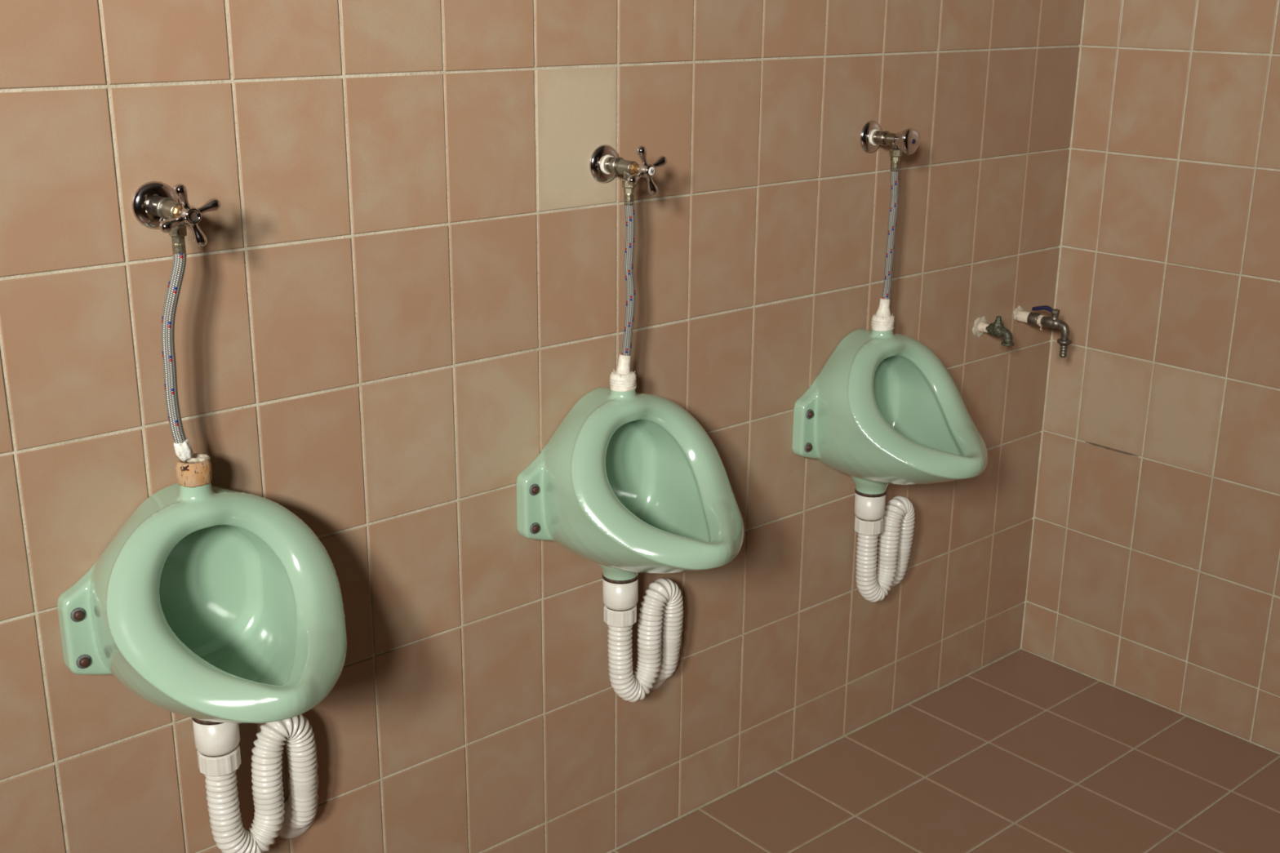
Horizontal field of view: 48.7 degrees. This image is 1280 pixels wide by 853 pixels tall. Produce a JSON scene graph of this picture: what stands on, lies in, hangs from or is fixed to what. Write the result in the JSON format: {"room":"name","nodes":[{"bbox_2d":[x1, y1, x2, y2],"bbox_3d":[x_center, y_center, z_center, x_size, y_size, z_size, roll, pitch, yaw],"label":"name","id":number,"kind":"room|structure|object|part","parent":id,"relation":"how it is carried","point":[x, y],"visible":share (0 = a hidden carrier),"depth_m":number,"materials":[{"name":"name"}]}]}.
{"room":"public restroom","nodes":[
{"label":"public restroom","id":0,"kind":"room"},
{"bbox_2d":[0,0,1084,852],"bbox_3d":[-0.843,-0.426,1.482,4.700,3.050,0.121,-14,23,-39],"label":"wall","id":1,"kind":"structure","parent":0,"point":[408,276],"depth_m":2.10,"materials":[{"name":"tile"}]},
{"bbox_2d":[132,181,221,246],"bbox_3d":[-0.544,-0.252,1.652,0.074,0.074,0.109,-14,23,-39],"label":"angle valve","id":2,"kind":"object","parent":1,"relation":"attached to","point":[155,204],"visible":1,"depth_m":1.65,"materials":[{"name":"silver metal"}]},
{"bbox_2d":[160,235,212,487],"bbox_3d":[-0.547,-0.076,1.697,0.044,0.306,0.046,-2,18,-8],"label":"hose","id":3,"kind":"object","parent":2,"relation":"attached to","point":[193,469],"visible":1,"depth_m":1.69,"materials":[{"name":"silver metal"}]},
{"bbox_3d":[-0.516,-0.242,1.621,0.022,0.022,0.024,-14,23,-39],"label":"handle","id":4,"kind":"part","parent":2,"relation":"part of","materials":[{"name":"silver metal"}]},
{"bbox_2d":[188,210,196,221],"bbox_3d":[-0.511,-0.240,1.617,0.012,0.012,0.001,-14,23,-39],"label":"screw","id":5,"kind":"object","parent":2,"relation":"attached to","point":[192,214],"depth_m":1.62,"materials":[{"name":"silver metal"}]},
{"bbox_2d":[57,482,346,723],"bbox_3d":[-0.492,0.235,1.729,0.327,0.335,0.295,-14,23,-39],"label":"urinal","id":6,"kind":"object","parent":1,"relation":"attached to","point":[209,602],"visible":0.98,"depth_m":1.74,"materials":[{"name":"green ceramic"}]},
{"bbox_2d":[70,607,85,622],"bbox_3d":[-0.683,0.229,1.721,0.018,0.018,0.002,-14,23,-39],"label":"washer","id":7,"kind":"object","parent":6,"relation":"in","point":[77,614],"depth_m":1.72,"materials":[{"name":"metal"}]},
{"bbox_2d":[75,654,91,668],"bbox_3d":[-0.683,0.289,1.740,0.018,0.018,0.002,-14,23,-39],"label":"washer","id":8,"kind":"object","parent":6,"relation":"in","point":[82,661],"depth_m":1.74,"materials":[{"name":"metal"}]},
{"bbox_2d":[191,714,318,852],"bbox_3d":[-0.510,0.484,1.937,0.076,0.274,0.199,11,21,30],"label":"trap","id":9,"kind":"object","parent":6,"relation":"attached to","point":[216,744],"visible":0.94,"depth_m":1.91,"materials":[{"name":"white plastic"}]},
{"bbox_2d":[589,144,667,195],"bbox_3d":[-0.018,-0.382,2.088,0.073,0.073,0.110,-14,23,-39],"label":"angle valve","id":10,"kind":"object","parent":1,"relation":"attached to","point":[605,162],"visible":1,"depth_m":2.09,"materials":[{"name":"silver metal"}]},
{"bbox_2d":[608,187,636,391],"bbox_3d":[-0.025,-0.205,2.135,0.042,0.308,0.042,-14,23,-39],"label":"hose","id":11,"kind":"object","parent":10,"relation":"attached to","point":[621,380],"visible":1,"depth_m":2.14,"materials":[{"name":"silver metal"}]},
{"bbox_3d":[0.009,-0.372,2.058,0.022,0.022,0.024,-14,23,-39],"label":"handle","id":12,"kind":"part","parent":10,"relation":"part of","materials":[{"name":"silver metal"}]},
{"bbox_2d":[515,386,744,580],"bbox_3d":[0.030,0.102,2.163,0.327,0.335,0.295,-14,23,-39],"label":"urinal","id":13,"kind":"object","parent":1,"relation":"attached to","point":[630,483],"visible":0.98,"depth_m":2.16,"materials":[{"name":"green ceramic"}]},
{"bbox_2d":[528,484,539,495],"bbox_3d":[-0.161,0.096,2.155,0.018,0.018,0.002,-14,23,-39],"label":"washer","id":14,"kind":"object","parent":13,"relation":"in","point":[534,489],"depth_m":2.15,"materials":[{"name":"metal"}]},
{"bbox_2d":[529,522,539,533],"bbox_3d":[-0.161,0.156,2.174,0.018,0.018,0.002,-14,23,-39],"label":"washer","id":15,"kind":"object","parent":13,"relation":"in","point":[534,526],"depth_m":2.17,"materials":[{"name":"metal"}]},
{"bbox_2d":[602,574,684,702],"bbox_3d":[0.012,0.351,2.371,0.076,0.274,0.199,11,21,30],"label":"trap","id":16,"kind":"object","parent":13,"relation":"attached to","point":[660,624],"visible":1,"depth_m":2.34,"materials":[{"name":"white plastic"}]},
{"bbox_2d":[859,120,919,156],"bbox_3d":[0.441,-0.503,2.477,0.057,0.058,0.098,-14,23,-39],"label":"angle valve","id":17,"kind":"object","parent":1,"relation":"attached to","point":[907,141],"visible":1,"depth_m":2.47,"materials":[{"name":"silver metal"}]},
{"bbox_2d":[871,156,900,331],"bbox_3d":[0.441,-0.324,2.521,0.042,0.310,0.042,-14,23,-39],"label":"hose","id":18,"kind":"object","parent":17,"relation":"attached to","point":[882,320],"visible":1,"depth_m":2.53,"materials":[{"name":"silver metal"}]},
{"bbox_3d":[0.462,-0.495,2.455,0.045,0.046,0.034,-14,23,-39],"label":"handle","id":19,"kind":"part","parent":17,"relation":"part of","materials":[{"name":"silver metal"}]},
{"bbox_2d":[791,323,987,494],"bbox_3d":[0.496,-0.017,2.550,0.327,0.335,0.295,-14,23,-39],"label":"urinal","id":20,"kind":"object","parent":1,"relation":"attached to","point":[883,409],"visible":0.99,"depth_m":2.54,"materials":[{"name":"green ceramic"}]},
{"bbox_2d":[804,442,812,452],"bbox_3d":[0.305,0.038,2.561,0.018,0.018,0.002,-14,23,-39],"label":"washer","id":21,"kind":"object","parent":20,"relation":"in","point":[808,446],"depth_m":2.56,"materials":[{"name":"metal"}]},
{"bbox_2d":[805,408,813,418],"bbox_3d":[0.305,-0.022,2.542,0.018,0.018,0.002,-14,23,-39],"label":"washer","id":22,"kind":"object","parent":20,"relation":"in","point":[809,412],"depth_m":2.54,"materials":[{"name":"metal"}]},
{"bbox_2d":[853,488,915,602],"bbox_3d":[0.478,0.232,2.758,0.076,0.274,0.199,11,21,30],"label":"trap","id":23,"kind":"object","parent":20,"relation":"attached to","point":[895,526],"visible":0.99,"depth_m":2.72,"materials":[{"name":"white plastic"}]},
{"bbox_2d":[972,315,1013,346],"bbox_3d":[0.717,-0.195,2.842,0.054,0.054,0.082,-14,23,-39],"label":"tap","id":24,"kind":"object","parent":1,"relation":"attached to","point":[997,329],"visible":1,"depth_m":2.83,"materials":[{"name":"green metal"}]},
{"bbox_3d":[0.718,-0.209,2.835,0.021,0.023,0.018,-14,23,-39],"label":"bonnet stem","id":25,"kind":"part","parent":24,"relation":"part of","materials":[{"name":"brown metal"}]},
{"bbox_3d":[0.731,-0.182,2.828,0.020,0.030,0.028,-14,23,-39],"label":"spout","id":26,"kind":"part","parent":24,"relation":"part of","materials":[{"name":"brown metal"}]},
{"bbox_2d":[1013,305,1071,357],"bbox_3d":[0.831,-0.200,2.912,0.039,0.098,0.128,-14,23,-39],"label":"tap","id":27,"kind":"object","parent":1,"relation":"attached to","point":[1037,319],"visible":1,"depth_m":2.89,"materials":[{"name":"silver metal"}]},
{"bbox_2d":[1026,311,1041,326],"bbox_3d":[0.816,-0.222,2.925,0.027,0.027,0.022,-14,23,-39],"label":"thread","id":28,"kind":"object","parent":27,"relation":"attached to","point":[1033,318],"depth_m":2.91},
{"bbox_3d":[0.832,-0.240,2.901,0.014,0.015,0.058,-14,23,-39],"label":"lever","id":29,"kind":"part","parent":27,"relation":"part of","materials":[{"name":"blue plastic"}]},
{"bbox_3d":[0.847,-0.229,2.887,0.017,0.020,0.016,-14,23,-39],"label":"lever stem","id":30,"kind":"part","parent":27,"relation":"part of","materials":[{"name":"silver metal"}]},
{"bbox_3d":[0.861,-0.196,2.880,0.018,0.039,0.028,-14,23,-39],"label":"spout","id":31,"kind":"part","parent":27,"relation":"part of","materials":[{"name":"silver metal"}]},
{"bbox_2d":[1019,0,1085,648],"bbox_3d":[0.894,-0.891,2.832,0.007,2.950,0.007,-14,23,-39],"label":"trim","id":32,"kind":"structure","parent":1,"relation":"attached to","point":[1080,46],"depth_m":3.03,"materials":[{"name":"tile"}]},
{"bbox_2d":[608,648,1279,852],"bbox_3d":[0.494,1.470,0.452,4.700,0.121,4.200,-14,23,-39],"label":"floor","id":33,"kind":"structure","parent":0,"point":[1024,752],"depth_m":2.72,"materials":[{"name":"tile"}]},
{"bbox_2d":[1022,0,1279,754],"bbox_3d":[2.283,-0.377,1.416,0.121,3.050,4.101,-14,23,-39],"label":"wall","id":34,"kind":"structure","parent":0,"point":[1154,575],"depth_m":2.86,"materials":[{"name":"tile"}]}
]}

